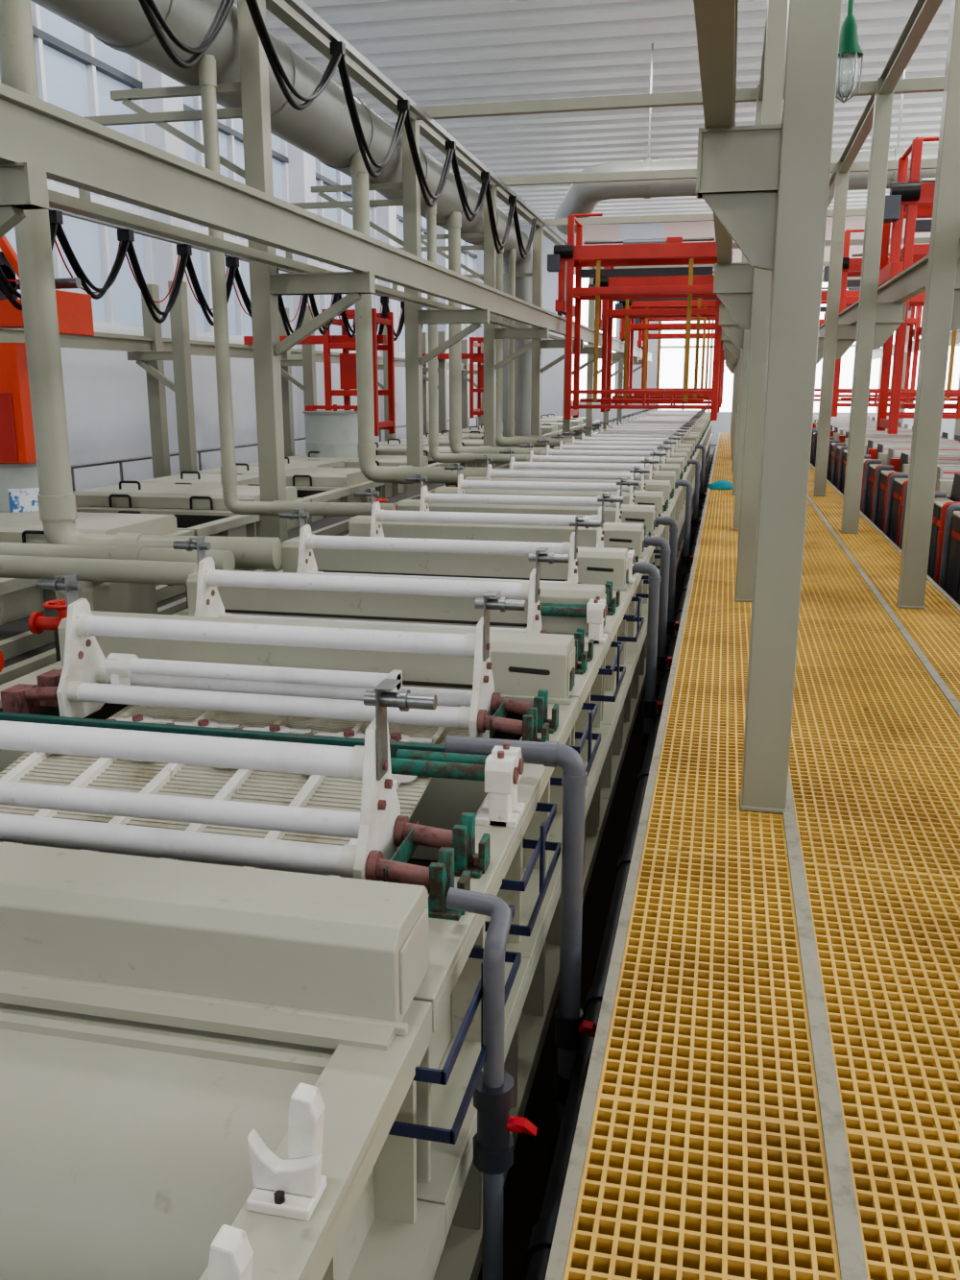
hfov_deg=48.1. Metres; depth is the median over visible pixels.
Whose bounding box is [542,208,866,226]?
tie beam
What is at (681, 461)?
box
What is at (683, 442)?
box
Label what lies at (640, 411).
frame
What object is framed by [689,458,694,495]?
tank
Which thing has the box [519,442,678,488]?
frame
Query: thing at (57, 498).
pipe
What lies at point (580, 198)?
duct
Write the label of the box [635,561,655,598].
strap
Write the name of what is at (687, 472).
tank
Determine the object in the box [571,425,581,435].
tank
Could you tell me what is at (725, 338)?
bracket
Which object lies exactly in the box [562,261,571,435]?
steel column
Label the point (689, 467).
tank
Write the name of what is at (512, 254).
pipe
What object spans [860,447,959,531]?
tank
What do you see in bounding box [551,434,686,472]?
frame
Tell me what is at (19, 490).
drum
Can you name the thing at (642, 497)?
box
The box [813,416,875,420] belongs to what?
tank
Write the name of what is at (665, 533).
tank
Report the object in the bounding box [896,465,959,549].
tank
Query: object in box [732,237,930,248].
tie beam
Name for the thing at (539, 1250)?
pipe
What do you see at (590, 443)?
frame
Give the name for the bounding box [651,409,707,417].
frame
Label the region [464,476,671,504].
box
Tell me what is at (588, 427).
frame
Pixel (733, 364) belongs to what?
bracket
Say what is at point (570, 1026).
drain pipe
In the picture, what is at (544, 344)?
bracket
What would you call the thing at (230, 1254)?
saddle
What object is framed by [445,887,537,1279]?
pipe
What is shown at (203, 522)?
tank
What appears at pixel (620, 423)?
box
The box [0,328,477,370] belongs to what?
beam
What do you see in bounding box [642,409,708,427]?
frame
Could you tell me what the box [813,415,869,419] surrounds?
tank
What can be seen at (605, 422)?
frame
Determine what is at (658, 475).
box
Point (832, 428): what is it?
tank
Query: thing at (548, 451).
frame
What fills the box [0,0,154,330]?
window
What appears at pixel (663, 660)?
drain pipe
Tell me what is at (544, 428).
tank
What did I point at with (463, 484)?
frame
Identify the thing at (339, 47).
cable festoon
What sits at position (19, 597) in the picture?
tank
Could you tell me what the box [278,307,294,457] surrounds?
steel column
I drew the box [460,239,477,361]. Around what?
window
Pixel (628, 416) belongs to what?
frame
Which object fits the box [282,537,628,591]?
box
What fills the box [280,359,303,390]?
bracket
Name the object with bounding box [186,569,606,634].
box
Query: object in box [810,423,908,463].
tank
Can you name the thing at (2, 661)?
valve
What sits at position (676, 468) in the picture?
box
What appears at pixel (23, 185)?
bracket
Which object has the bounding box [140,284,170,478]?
steel column
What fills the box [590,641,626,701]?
strap
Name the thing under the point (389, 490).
tank
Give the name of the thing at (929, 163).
tie beam
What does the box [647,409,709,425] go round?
frame
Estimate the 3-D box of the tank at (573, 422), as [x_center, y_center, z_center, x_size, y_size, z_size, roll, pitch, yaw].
[1.991,-5.733,30.811,2.020,1.282,1.150,3,14,12]
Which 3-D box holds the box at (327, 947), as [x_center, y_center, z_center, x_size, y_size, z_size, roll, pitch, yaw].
[-1.072,0.513,2.127,1.990,0.183,0.222,3,14,12]
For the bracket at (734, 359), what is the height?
0.447 m
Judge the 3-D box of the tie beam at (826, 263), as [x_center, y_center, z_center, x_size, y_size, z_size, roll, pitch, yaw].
[6.905,-9.208,26.455,8.120,0.110,0.100,3,14,12]
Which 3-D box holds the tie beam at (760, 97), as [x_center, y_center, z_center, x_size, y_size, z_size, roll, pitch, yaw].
[4.487,-7.169,17.806,0.120,0.160,41.000,3,14,12]
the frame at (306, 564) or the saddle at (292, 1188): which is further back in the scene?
the frame at (306, 564)
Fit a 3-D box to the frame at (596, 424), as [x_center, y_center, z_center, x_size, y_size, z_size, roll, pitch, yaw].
[2.744,-3.399,18.311,1.855,0.571,0.603,3,14,12]
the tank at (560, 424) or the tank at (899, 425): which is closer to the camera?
the tank at (899, 425)
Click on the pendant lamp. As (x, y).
(850, 51)
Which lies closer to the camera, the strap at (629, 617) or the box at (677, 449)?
the strap at (629, 617)
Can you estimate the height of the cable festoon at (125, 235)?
0.821 m
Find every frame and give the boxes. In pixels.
[0,573,558,744]
[0,678,490,920]
[78,107,532,308]
[172,535,593,675]
[278,507,620,615]
[354,487,638,574]
[405,473,651,547]
[444,462,660,527]
[475,455,668,510]
[499,448,674,498]
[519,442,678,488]
[536,437,683,480]
[544,432,959,1279]
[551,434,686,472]
[563,430,689,466]
[574,427,692,459]
[583,426,694,456]
[592,422,697,452]
[600,420,698,444]
[606,418,700,444]
[613,417,701,441]
[618,415,702,438]
[624,414,703,436]
[627,412,704,434]
[632,411,705,433]
[636,410,706,431]
[640,410,707,429]
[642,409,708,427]
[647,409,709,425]
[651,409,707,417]
[654,410,710,423]
[656,409,711,421]
[659,409,705,414]
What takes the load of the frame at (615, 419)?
on the tank at (702, 440)
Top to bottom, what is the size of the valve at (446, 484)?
0.300 m
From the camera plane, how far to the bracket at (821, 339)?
18.92 m
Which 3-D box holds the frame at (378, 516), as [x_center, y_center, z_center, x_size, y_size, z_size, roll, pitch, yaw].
[0.036,-0.634,6.615,1.855,0.571,0.603,3,14,12]
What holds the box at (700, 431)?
on the tank at (702, 440)
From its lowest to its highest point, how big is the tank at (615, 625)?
1.082 m
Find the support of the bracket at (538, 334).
attached to the steel column at (490, 252)
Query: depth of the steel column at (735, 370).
27.27 m
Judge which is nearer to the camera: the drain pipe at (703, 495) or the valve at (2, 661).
the valve at (2, 661)
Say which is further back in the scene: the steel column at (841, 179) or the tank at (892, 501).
the steel column at (841, 179)
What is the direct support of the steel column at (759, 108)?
on the walkway
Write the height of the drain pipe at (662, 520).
1.180 m
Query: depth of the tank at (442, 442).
18.82 m
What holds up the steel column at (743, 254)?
on the walkway
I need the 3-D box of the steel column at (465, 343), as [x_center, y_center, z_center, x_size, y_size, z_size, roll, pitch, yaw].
[-0.404,-6.397,29.128,0.168,3.350,0.168,3,14,12]
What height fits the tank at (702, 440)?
1.082 m
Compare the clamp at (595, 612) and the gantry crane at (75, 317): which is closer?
the clamp at (595, 612)
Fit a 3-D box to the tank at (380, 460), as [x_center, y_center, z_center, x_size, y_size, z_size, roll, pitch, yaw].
[-1.703,-1.962,14.861,2.020,1.282,1.150,3,14,12]
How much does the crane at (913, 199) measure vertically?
3.230 m
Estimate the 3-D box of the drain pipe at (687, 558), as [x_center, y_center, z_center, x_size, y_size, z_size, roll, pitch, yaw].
[2.107,-1.143,11.661,0.446,1.180,0.099,3,14,12]
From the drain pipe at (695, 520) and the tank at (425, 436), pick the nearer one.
the drain pipe at (695, 520)
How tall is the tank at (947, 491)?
1.320 m
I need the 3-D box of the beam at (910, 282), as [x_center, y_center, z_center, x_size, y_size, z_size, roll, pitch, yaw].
[5.887,-5.235,17.939,0.100,0.275,41.000,3,14,12]
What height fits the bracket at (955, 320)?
0.471 m
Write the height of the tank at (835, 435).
1.320 m
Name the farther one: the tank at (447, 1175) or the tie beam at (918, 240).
the tie beam at (918, 240)
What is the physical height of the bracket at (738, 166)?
0.447 m
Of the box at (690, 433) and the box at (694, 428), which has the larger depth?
the box at (694, 428)
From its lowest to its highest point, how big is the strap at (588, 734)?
0.200 m
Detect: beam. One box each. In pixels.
[0,82,652,362]
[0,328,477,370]
[48,189,591,347]
[265,0,592,269]
[416,76,944,120]
[495,158,937,186]
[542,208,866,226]
[600,261,829,268]
[693,0,738,305]
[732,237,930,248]
[758,2,768,100]
[819,239,959,337]
[822,276,861,282]
[827,0,942,207]
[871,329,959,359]
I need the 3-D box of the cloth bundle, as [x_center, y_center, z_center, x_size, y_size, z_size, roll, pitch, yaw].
[3.759,-2.423,16.673,0.425,0.129,0.559,8,15,29]
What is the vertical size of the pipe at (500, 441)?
3.319 m
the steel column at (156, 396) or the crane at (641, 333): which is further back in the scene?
the crane at (641, 333)
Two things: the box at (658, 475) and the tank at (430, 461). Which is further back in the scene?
the tank at (430, 461)
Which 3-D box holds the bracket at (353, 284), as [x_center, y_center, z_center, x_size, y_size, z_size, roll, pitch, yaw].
[-1.206,-2.489,8.223,0.814,0.600,0.120,3,14,12]
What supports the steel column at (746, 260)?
on the walkway
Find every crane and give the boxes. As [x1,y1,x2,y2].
[0,235,94,463]
[243,308,395,435]
[547,213,732,420]
[588,266,723,412]
[614,299,724,408]
[634,316,724,404]
[814,269,925,403]
[823,229,959,416]
[876,136,959,434]
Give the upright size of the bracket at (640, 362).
0.600 m
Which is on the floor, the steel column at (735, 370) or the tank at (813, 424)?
the tank at (813, 424)
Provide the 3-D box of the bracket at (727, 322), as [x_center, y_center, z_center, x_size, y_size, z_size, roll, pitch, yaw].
[2.679,-3.333,11.463,0.266,0.447,0.120,3,14,12]
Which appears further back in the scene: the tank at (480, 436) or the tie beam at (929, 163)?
the tank at (480, 436)
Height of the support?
0.190 m
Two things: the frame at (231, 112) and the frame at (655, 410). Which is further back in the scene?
the frame at (655, 410)
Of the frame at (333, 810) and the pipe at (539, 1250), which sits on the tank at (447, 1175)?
the frame at (333, 810)
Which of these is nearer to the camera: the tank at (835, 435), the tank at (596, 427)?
the tank at (835, 435)
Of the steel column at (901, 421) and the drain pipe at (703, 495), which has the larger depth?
the steel column at (901, 421)
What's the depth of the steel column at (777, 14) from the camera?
7.54 m
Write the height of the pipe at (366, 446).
3.319 m
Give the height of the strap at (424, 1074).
0.200 m
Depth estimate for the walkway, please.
2.97 m
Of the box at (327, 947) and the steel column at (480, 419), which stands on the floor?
the steel column at (480, 419)
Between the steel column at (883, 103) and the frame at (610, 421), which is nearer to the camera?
the steel column at (883, 103)
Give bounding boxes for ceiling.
[233,0,951,226]
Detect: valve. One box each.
[0,651,4,672]
[28,599,67,661]
[369,498,397,510]
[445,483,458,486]
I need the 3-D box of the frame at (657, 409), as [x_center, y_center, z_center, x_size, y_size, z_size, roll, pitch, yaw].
[6.191,-6.918,33.197,1.855,0.571,0.603,3,14,12]
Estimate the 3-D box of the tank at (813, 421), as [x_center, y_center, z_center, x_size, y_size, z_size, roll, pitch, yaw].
[9.630,-5.257,28.717,2.270,1.320,1.120,3,14,12]
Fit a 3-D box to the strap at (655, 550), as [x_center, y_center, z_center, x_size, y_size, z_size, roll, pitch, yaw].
[1.279,-0.650,7.924,0.169,0.200,0.500,3,14,12]
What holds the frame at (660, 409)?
on the tank
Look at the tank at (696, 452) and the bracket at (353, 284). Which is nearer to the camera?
the bracket at (353, 284)
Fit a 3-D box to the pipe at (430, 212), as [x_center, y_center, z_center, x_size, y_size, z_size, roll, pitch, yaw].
[0.001,-3.921,13.780,1.377,3.289,0.144,2,13,7]
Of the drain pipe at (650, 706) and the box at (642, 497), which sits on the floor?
the drain pipe at (650, 706)
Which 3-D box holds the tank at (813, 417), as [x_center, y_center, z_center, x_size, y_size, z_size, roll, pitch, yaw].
[10.382,-6.025,31.964,2.270,1.320,1.120,3,14,12]
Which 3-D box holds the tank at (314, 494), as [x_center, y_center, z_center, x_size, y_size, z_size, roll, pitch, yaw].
[-2.494,-1.155,11.444,2.020,1.282,1.150,3,14,12]
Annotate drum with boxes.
[0,462,39,512]
[302,404,358,458]
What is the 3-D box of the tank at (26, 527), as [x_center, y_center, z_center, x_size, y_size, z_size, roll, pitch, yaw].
[-3.286,-0.347,8.026,2.020,1.282,1.150,3,14,12]
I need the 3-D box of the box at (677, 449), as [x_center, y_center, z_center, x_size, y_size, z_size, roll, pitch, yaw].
[2.071,-2.706,15.696,1.990,0.205,0.222,3,14,12]
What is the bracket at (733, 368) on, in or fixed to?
attached to the steel column at (735, 370)
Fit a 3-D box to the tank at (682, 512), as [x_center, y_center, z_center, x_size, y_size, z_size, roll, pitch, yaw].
[1.419,-1.466,13.194,2.135,1.082,1.114,3,14,12]
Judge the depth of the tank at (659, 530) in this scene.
8.63 m
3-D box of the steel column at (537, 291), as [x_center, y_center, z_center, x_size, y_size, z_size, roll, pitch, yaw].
[1.054,-5.160,20.087,0.168,5.100,0.168,3,14,12]
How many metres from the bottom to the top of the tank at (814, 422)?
1.320 m
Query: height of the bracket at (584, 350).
0.600 m
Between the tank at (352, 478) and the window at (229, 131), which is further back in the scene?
the window at (229, 131)
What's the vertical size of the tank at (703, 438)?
1.082 m
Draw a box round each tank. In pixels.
[0,510,194,582]
[0,578,104,625]
[0,664,579,1279]
[0,974,445,1279]
[52,612,611,903]
[72,481,310,536]
[76,507,259,536]
[139,471,351,524]
[178,587,632,845]
[194,462,385,503]
[241,457,407,498]
[276,555,648,764]
[284,451,436,485]
[374,442,473,467]
[375,438,483,467]
[386,438,498,446]
[423,430,483,439]
[423,433,470,438]
[428,458,455,466]
[461,426,546,435]
[467,424,555,435]
[480,425,562,435]
[540,414,596,430]
[540,415,585,424]
[540,419,585,434]
[540,422,575,435]
[542,413,601,429]
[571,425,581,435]
[636,533,657,705]
[653,524,665,571]
[662,503,673,541]
[668,491,677,542]
[675,485,682,573]
[676,475,686,569]
[680,468,689,555]
[683,463,692,538]
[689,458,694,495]
[690,453,696,521]
[692,449,698,514]
[699,437,703,487]
[699,439,702,490]
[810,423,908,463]
[811,420,876,464]
[812,418,876,423]
[812,422,900,430]
[812,424,913,467]
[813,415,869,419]
[813,416,849,418]
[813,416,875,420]
[813,420,877,422]
[826,431,948,487]
[828,426,913,481]
[829,429,912,486]
[831,434,959,494]
[837,440,959,493]
[845,439,959,473]
[860,443,959,520]
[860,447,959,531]
[870,452,959,543]
[882,463,959,544]
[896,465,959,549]
[927,473,959,594]
[933,501,959,604]
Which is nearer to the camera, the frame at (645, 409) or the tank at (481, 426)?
the tank at (481, 426)
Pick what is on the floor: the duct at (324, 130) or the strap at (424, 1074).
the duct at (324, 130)
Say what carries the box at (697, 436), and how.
on the tank
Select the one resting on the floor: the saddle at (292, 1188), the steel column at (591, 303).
the steel column at (591, 303)
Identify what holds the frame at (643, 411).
on the tank
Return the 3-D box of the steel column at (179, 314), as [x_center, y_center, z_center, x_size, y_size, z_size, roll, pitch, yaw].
[-3.576,-2.605,13.084,0.168,3.350,0.168,3,14,12]
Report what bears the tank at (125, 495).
on the floor
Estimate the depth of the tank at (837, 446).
18.91 m
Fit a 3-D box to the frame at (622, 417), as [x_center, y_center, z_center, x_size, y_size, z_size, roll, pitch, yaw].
[3.729,-4.405,22.564,1.855,0.571,0.603,3,14,12]
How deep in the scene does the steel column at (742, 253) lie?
23.33 m
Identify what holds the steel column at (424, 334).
on the floor
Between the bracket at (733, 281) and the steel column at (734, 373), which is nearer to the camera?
the bracket at (733, 281)
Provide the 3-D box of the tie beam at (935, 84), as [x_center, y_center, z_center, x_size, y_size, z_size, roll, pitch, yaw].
[3.282,-5.510,10.809,8.120,0.110,0.100,3,14,12]
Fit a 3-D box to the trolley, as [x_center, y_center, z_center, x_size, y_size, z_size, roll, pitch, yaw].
[-0.416,-5.946,24.392,2.150,1.750,0.880,3,14,12]
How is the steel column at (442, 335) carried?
on the floor
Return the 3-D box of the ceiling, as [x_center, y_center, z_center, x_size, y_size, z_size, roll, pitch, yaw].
[4.876,-9.716,15.260,19.200,0.270,49.480,3,14,12]
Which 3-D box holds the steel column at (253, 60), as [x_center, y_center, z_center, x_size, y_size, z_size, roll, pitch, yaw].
[-1.663,-2.386,8.353,0.168,5.100,0.168,3,14,12]
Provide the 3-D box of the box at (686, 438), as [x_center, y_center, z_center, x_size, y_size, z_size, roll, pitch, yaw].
[2.809,-3.460,18.886,1.990,0.205,0.222,3,14,12]
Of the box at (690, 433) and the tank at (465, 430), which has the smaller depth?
the box at (690, 433)
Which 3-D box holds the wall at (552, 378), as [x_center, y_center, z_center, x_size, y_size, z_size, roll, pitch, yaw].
[10.231,-11.295,39.306,19.200,8.200,0.200,3,14,12]
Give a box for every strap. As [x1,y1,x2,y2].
[388,904,521,1144]
[484,802,561,936]
[550,702,601,786]
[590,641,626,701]
[616,596,644,642]
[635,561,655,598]
[652,549,660,569]
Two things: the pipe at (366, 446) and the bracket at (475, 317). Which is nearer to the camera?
the pipe at (366, 446)
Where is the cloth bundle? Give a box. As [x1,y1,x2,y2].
[707,479,732,489]
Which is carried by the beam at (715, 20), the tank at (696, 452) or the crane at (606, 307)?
the crane at (606, 307)
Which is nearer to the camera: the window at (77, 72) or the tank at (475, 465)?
the window at (77, 72)
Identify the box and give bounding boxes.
[0,842,429,1036]
[57,610,575,704]
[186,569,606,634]
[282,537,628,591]
[348,515,644,558]
[397,499,655,535]
[434,486,664,516]
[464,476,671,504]
[491,468,676,492]
[508,461,680,480]
[526,456,684,475]
[540,450,688,468]
[554,446,690,458]
[564,442,693,458]
[575,438,695,454]
[584,435,697,450]
[598,431,700,443]
[603,429,701,440]
[609,427,702,434]
[620,423,705,432]
[681,434,699,444]
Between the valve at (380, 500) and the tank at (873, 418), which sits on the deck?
the valve at (380, 500)
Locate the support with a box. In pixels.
[390,741,525,828]
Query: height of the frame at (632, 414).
0.571 m
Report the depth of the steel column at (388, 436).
20.73 m
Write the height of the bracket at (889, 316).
0.471 m
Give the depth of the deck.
5.92 m
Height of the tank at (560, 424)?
1.282 m
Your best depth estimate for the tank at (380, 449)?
16.61 m
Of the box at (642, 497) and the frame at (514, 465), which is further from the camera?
the frame at (514, 465)
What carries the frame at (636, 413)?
on the tank
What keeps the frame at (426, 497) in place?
on the tank at (648, 551)
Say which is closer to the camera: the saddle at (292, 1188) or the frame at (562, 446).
the saddle at (292, 1188)
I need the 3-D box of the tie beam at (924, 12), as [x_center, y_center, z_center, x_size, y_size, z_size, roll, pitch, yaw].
[5.609,-7.110,17.560,0.120,0.160,41.000,3,14,12]
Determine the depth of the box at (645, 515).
8.11 m
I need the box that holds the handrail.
[71,415,478,491]
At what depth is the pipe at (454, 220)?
15.06 m
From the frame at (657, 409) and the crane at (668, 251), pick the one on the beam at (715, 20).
the crane at (668, 251)
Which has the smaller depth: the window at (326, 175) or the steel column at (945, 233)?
the steel column at (945, 233)
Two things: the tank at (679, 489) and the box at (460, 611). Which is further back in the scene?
the tank at (679, 489)
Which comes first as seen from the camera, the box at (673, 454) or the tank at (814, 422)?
the box at (673, 454)
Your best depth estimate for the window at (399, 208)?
27.96 m
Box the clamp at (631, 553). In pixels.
[627,547,635,583]
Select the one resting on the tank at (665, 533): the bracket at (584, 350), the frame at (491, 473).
the frame at (491, 473)
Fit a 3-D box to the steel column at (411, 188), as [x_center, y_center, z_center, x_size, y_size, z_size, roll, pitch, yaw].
[-0.757,-3.310,12.264,0.168,5.100,0.168,3,14,12]
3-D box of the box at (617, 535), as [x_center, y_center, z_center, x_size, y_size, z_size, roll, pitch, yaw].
[0.101,-0.695,7.190,1.990,0.205,0.222,3,14,12]
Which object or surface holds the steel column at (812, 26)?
on the walkway
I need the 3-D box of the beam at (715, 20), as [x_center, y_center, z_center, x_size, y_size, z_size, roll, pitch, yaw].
[4.214,-5.322,18.306,0.090,0.275,41.000,3,14,12]
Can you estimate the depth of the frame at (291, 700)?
3.52 m
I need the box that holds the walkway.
[563,433,959,1279]
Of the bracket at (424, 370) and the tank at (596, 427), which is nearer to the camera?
the bracket at (424, 370)
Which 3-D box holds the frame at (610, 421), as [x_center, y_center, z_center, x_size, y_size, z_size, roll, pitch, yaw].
[3.237,-3.902,20.438,1.855,0.571,0.603,3,14,12]
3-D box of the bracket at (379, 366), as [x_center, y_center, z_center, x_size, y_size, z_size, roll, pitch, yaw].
[-2.129,-5.092,20.840,0.626,0.479,0.120,3,14,12]
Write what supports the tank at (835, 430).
on the floor
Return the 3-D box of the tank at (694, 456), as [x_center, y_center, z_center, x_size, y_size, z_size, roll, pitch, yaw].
[2.404,-2.471,17.447,2.135,1.082,1.114,3,14,12]
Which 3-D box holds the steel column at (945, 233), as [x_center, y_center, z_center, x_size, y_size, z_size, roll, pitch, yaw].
[3.103,-2.430,7.239,0.168,4.500,0.168,3,14,12]
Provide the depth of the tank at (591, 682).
4.55 m
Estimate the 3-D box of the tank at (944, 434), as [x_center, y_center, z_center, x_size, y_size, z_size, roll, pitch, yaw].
[7.625,-3.211,20.059,2.270,1.320,1.120,3,14,12]
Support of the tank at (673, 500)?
on the floor
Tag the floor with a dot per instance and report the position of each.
(524, 1188)
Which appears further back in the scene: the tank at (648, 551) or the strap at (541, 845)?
the tank at (648, 551)
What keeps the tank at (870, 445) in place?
on the floor
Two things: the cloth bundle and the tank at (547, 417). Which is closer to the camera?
the cloth bundle
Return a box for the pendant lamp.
[835,0,864,103]
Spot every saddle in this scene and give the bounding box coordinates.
[208,1224,253,1279]
[246,1083,326,1221]
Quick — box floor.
[477,444,756,1279]
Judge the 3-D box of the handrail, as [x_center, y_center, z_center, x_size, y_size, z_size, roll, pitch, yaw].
[-3.032,-3.265,20.460,0.044,1.242,29.020,3,14,12]
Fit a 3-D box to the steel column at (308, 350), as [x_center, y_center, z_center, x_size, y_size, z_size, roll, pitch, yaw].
[-2.671,-3.530,16.995,0.168,3.350,0.168,3,14,12]
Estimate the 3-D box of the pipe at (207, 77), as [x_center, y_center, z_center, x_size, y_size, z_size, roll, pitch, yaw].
[-1.336,-2.556,7.987,1.368,3.280,0.126,2,13,7]
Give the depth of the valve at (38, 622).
4.71 m
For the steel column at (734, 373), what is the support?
on the walkway
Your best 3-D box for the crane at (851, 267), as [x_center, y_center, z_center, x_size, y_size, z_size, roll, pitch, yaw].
[7.658,-5.710,19.523,2.910,3.230,1.500,3,14,12]
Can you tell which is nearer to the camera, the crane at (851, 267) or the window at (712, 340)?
the crane at (851, 267)
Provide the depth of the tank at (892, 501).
12.44 m
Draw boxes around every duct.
[30,0,532,436]
[555,43,938,234]
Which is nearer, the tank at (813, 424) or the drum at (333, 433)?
the drum at (333, 433)
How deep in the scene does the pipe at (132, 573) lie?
5.39 m
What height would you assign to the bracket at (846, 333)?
0.471 m
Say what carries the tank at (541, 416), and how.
on the floor
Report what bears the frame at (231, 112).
attached to the steel column at (411, 188)
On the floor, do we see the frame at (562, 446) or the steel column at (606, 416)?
the steel column at (606, 416)
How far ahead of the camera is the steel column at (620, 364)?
35.71 m
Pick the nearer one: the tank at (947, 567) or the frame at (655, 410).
the tank at (947, 567)
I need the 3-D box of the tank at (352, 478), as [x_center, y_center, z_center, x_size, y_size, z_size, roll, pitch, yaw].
[-2.231,-1.424,12.583,2.020,1.282,1.150,3,14,12]
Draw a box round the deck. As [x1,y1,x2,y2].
[0,424,618,685]
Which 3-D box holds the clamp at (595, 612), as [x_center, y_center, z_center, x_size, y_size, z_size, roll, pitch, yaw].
[0.384,-0.096,4.686,0.335,0.190,0.136,3,14,12]
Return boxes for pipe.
[0,0,282,569]
[0,542,235,614]
[197,53,395,516]
[349,150,486,483]
[425,197,530,463]
[444,735,597,1124]
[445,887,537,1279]
[447,211,546,455]
[495,239,575,448]
[507,248,581,439]
[525,446,716,1279]
[631,561,663,757]
[644,535,673,700]
[654,516,679,654]
[676,480,693,587]
[687,458,700,543]
[695,444,706,513]
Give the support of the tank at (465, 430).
on the floor
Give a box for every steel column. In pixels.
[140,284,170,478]
[168,280,197,472]
[237,0,288,542]
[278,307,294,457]
[301,305,317,450]
[383,324,394,441]
[401,110,423,498]
[422,332,428,434]
[437,331,447,433]
[461,339,468,428]
[478,342,483,426]
[483,179,496,468]
[531,220,543,435]
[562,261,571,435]
[585,267,595,435]
[603,410,609,430]
[616,318,624,425]
[730,253,743,458]
[730,369,735,448]
[730,372,734,430]
[730,375,734,440]
[731,254,745,472]
[731,257,748,494]
[732,84,762,530]
[734,0,788,602]
[740,0,842,813]
[813,160,849,496]
[841,77,893,533]
[896,0,959,608]
[898,311,910,427]
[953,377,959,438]
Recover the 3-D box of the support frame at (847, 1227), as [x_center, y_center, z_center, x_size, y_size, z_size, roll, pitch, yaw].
[4.822,-2.365,18.021,1.962,0.612,38.600,3,14,12]
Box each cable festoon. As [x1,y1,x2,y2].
[0,207,553,345]
[138,0,596,268]
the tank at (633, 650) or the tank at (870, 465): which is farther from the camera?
the tank at (870, 465)
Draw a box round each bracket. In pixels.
[0,162,48,238]
[126,351,174,391]
[269,271,375,355]
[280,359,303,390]
[377,363,384,389]
[418,309,489,364]
[422,367,438,388]
[461,370,477,387]
[494,327,548,369]
[540,338,583,373]
[572,346,602,374]
[593,352,624,373]
[611,356,637,377]
[623,360,642,372]
[696,123,781,270]
[713,262,753,330]
[719,305,744,348]
[721,328,740,358]
[723,341,737,363]
[724,350,736,367]
[724,356,735,369]
[817,337,824,363]
[835,324,857,359]
[872,302,906,350]
[950,257,959,331]
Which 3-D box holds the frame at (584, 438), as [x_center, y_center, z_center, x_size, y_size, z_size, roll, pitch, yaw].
[2.252,-2.897,16.184,1.855,0.571,0.603,3,14,12]
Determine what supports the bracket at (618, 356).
attached to the steel column at (591, 303)
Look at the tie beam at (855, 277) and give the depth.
29.76 m
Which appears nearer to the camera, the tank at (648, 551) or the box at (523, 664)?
the box at (523, 664)
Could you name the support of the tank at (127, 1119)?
on the floor
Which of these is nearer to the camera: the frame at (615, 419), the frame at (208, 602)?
the frame at (208, 602)
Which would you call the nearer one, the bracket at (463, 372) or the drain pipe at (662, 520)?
the drain pipe at (662, 520)
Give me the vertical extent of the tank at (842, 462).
1.320 m
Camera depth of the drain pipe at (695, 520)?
14.83 m
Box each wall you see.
[60,60,483,490]
[519,216,955,444]
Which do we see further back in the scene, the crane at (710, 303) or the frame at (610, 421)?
the crane at (710, 303)
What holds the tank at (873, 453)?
on the floor
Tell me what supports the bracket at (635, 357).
attached to the steel column at (606, 416)
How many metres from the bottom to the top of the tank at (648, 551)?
1.082 m
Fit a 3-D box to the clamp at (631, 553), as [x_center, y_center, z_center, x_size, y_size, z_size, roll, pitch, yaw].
[0.710,-0.428,6.091,0.335,0.190,0.136,3,14,12]
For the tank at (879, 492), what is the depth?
13.54 m
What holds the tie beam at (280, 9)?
attached to the steel column
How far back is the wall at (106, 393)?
15.83 m
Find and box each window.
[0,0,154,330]
[182,84,293,339]
[314,157,379,352]
[396,205,428,355]
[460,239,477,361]
[563,290,959,412]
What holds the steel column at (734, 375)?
on the walkway
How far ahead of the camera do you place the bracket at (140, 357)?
12.97 m
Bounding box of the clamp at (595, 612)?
[539,596,607,644]
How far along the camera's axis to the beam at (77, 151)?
5.67 m
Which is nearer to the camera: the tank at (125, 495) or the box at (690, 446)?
the tank at (125, 495)
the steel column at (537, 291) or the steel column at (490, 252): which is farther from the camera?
the steel column at (537, 291)

